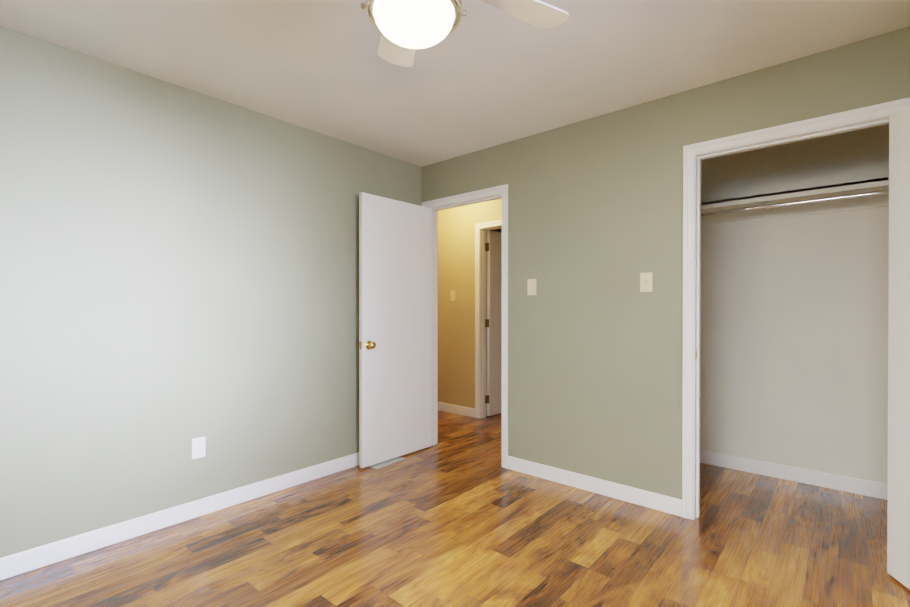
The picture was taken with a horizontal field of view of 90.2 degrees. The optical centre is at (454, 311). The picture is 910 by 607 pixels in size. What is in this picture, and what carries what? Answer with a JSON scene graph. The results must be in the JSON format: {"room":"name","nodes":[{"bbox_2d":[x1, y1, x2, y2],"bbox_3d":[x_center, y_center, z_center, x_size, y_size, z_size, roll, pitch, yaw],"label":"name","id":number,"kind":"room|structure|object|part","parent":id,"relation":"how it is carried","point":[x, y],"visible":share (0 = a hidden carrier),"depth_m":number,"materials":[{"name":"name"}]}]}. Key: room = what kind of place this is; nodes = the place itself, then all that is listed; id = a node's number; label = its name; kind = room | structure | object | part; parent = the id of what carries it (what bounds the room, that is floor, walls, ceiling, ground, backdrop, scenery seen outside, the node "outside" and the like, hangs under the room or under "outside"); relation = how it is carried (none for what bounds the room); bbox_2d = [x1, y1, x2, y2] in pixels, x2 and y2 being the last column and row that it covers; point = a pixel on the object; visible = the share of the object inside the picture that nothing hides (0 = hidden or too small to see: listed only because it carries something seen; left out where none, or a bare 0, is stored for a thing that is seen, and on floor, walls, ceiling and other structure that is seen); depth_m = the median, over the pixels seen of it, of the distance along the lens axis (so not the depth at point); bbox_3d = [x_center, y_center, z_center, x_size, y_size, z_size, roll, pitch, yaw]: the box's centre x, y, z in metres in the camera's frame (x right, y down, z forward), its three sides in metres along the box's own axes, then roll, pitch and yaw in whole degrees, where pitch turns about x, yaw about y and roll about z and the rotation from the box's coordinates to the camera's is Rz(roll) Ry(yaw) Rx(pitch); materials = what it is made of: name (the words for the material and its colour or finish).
{"room":"empty bedroom","nodes":[
{"label":"empty bedroom","id":0,"kind":"room"},
{"bbox_2d":[0,26,421,557],"bbox_3d":[-1.641,-0.036,2.467,0.110,2.420,4.010,0,0,41],"label":"wall","id":1,"kind":"structure","parent":0,"point":[179,268],"depth_m":2.44,"materials":[{"name":"green paint"}]},
{"bbox_2d":[0,452,358,579],"bbox_3d":[-1.559,1.125,2.475,0.013,0.098,3.900,0,0,41],"label":"baseboard","id":2,"kind":"structure","parent":1,"relation":"attached to","point":[15,564],"depth_m":2.42,"materials":[{"name":"white wood"}]},
{"bbox_2d":[192,436,204,458],"bbox_3d":[-1.463,0.781,2.588,0.008,0.115,0.070,0,0,41],"label":"outlet","id":3,"kind":"object","parent":1,"relation":"attached to","point":[198,447],"visible":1,"depth_m":2.58,"materials":[{"name":"white plastic"}]},
{"bbox_2d":[0,410,909,606],"bbox_3d":[0.268,1.222,2.881,5.850,0.100,7.400,0,0,41],"label":"floor","id":4,"kind":"structure","parent":0,"point":[457,515],"depth_m":2.23,"materials":[{"name":"brown wood"}]},
{"bbox_2d":[369,457,405,468],"bbox_3d":[-0.538,1.166,3.509,0.140,0.004,0.300,0,0,41],"label":"floor vent","id":5,"kind":"object","parent":4,"relation":"in","point":[385,463],"visible":0.73,"depth_m":3.48,"materials":[{"name":"beige metal"}]},
{"bbox_2d":[0,0,909,166],"bbox_3d":[0.268,-1.308,2.868,5.850,0.120,7.400,0,0,41],"label":"ceiling","id":6,"kind":"structure","parent":0,"point":[482,75],"depth_m":2.19,"materials":[{"name":"white paint"}]},
{"bbox_2d":[361,0,568,66],"bbox_3d":[-0.080,-0.992,1.215,1.006,0.496,1.048,0,0,41],"label":"ceiling fan","id":7,"kind":"object","parent":6,"relation":"hanging from","point":[407,28],"visible":1,"depth_m":1.24,"materials":[{"name":"white metal"}]},
{"bbox_3d":[-0.112,-0.784,1.244,0.220,0.080,0.220,0,0,41],"label":"glass","id":8,"kind":"part","parent":7,"relation":"part of","materials":[{"name":"white glass"}]},
{"bbox_2d":[438,124,888,483],"bbox_3d":[1.094,-0.046,4.255,5.120,2.420,0.110,0,0,41],"label":"wall","id":9,"kind":"structure","parent":0,"point":[794,342],"depth_m":3.14,"materials":[{"name":"white paint"}]},
{"bbox_2d":[451,290,454,300],"bbox_3d":[-0.028,-0.175,5.135,0.070,0.115,0.020,0,0,41],"label":"light switch","id":10,"kind":"object","parent":9,"relation":"attached to","point":[452,295],"visible":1,"depth_m":5.13,"materials":[{"name":"beige plastic"}]},
{"bbox_2d":[438,402,474,417],"bbox_3d":[-0.289,1.109,5.372,1.353,0.098,0.013,0,0,41],"label":"baseboard","id":11,"kind":"structure","parent":9,"relation":"attached to","point":[459,410],"depth_m":5.10,"materials":[{"name":"white wood"}]},
{"bbox_2d":[475,220,501,417],"bbox_3d":[0.594,0.109,4.677,0.886,2.107,0.127,0,0,41],"label":"door frame","id":12,"kind":"structure","parent":9,"relation":"attached to","point":[483,322],"depth_m":4.91,"materials":[{"name":"white wood"}]},
{"bbox_2d":[487,230,501,415],"bbox_3d":[0.627,0.132,5.229,0.158,2.030,0.762,0,0,45],"label":"hall door","id":13,"kind":"structure","parent":9,"relation":"in","point":[494,322],"depth_m":5.01,"materials":[{"name":"white wood"}]},
{"bbox_2d":[700,450,887,499],"bbox_3d":[2.247,1.121,3.186,1.750,0.098,0.013,0,0,41],"label":"baseboard","id":14,"kind":"structure","parent":9,"relation":"attached to","point":[843,483],"depth_m":3.09,"materials":[{"name":"white wood"}]},
{"bbox_2d":[701,177,888,225],"bbox_3d":[2.127,-0.701,3.037,1.750,0.104,0.380,0,0,41],"label":"closet shelf","id":15,"kind":"object","parent":9,"relation":"attached to","point":[861,194],"visible":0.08,"depth_m":2.94,"materials":[{"name":"white paint"}]},
{"bbox_2d":[422,26,909,499],"bbox_3d":[0.578,-0.040,3.273,5.620,2.420,0.110,0,0,41],"label":"wall","id":16,"kind":"structure","parent":0,"point":[595,334],"depth_m":2.83,"materials":[{"name":"green paint"}]},
{"bbox_2d":[359,192,430,467],"bbox_3d":[-0.452,0.141,3.613,0.158,2.030,0.732,0,0,42],"label":"entry door","id":17,"kind":"structure","parent":16,"relation":"in","point":[394,328],"depth_m":3.55,"materials":[{"name":"white wood"}]},
{"bbox_2d":[421,184,507,468],"bbox_3d":[0.093,0.114,3.692,0.895,2.107,0.142,0,0,41],"label":"door frame","id":18,"kind":"structure","parent":16,"relation":"attached to","point":[503,189],"depth_m":3.61,"materials":[{"name":"white wood"}]},
{"bbox_2d":[527,279,535,294],"bbox_3d":[0.542,-0.170,3.218,0.070,0.115,0.020,0,0,41],"label":"switch plate","id":19,"kind":"object","parent":16,"relation":"attached to","point":[531,286],"visible":1,"depth_m":3.22,"materials":[{"name":"beige plastic"}]},
{"bbox_2d":[508,456,681,516],"bbox_3d":[0.843,1.122,2.970,1.192,0.098,0.013,0,0,41],"label":"baseboard","id":20,"kind":"structure","parent":16,"relation":"attached to","point":[655,501],"depth_m":2.89,"materials":[{"name":"white wood"}]},
{"bbox_2d":[640,272,652,291],"bbox_3d":[1.139,-0.172,2.704,0.070,0.115,0.020,0,0,41],"label":"switch plate","id":21,"kind":"object","parent":16,"relation":"attached to","point":[646,282],"visible":1,"depth_m":2.71,"materials":[{"name":"beige plastic"}]},
{"bbox_2d":[682,97,909,519],"bbox_3d":[1.690,0.143,2.316,0.849,2.063,0.112,0,0,41],"label":"door frame","id":22,"kind":"structure","parent":16,"relation":"attached to","point":[858,125],"depth_m":2.54,"materials":[{"name":"white wood"}]},
{"bbox_2d":[887,104,909,589],"bbox_3d":[1.864,0.151,1.620,0.158,2.030,0.813,0,0,11],"label":"closet door","id":23,"kind":"structure","parent":16,"relation":"in","point":[898,536],"depth_m":1.95,"materials":[{"name":"white wood"}]}
]}

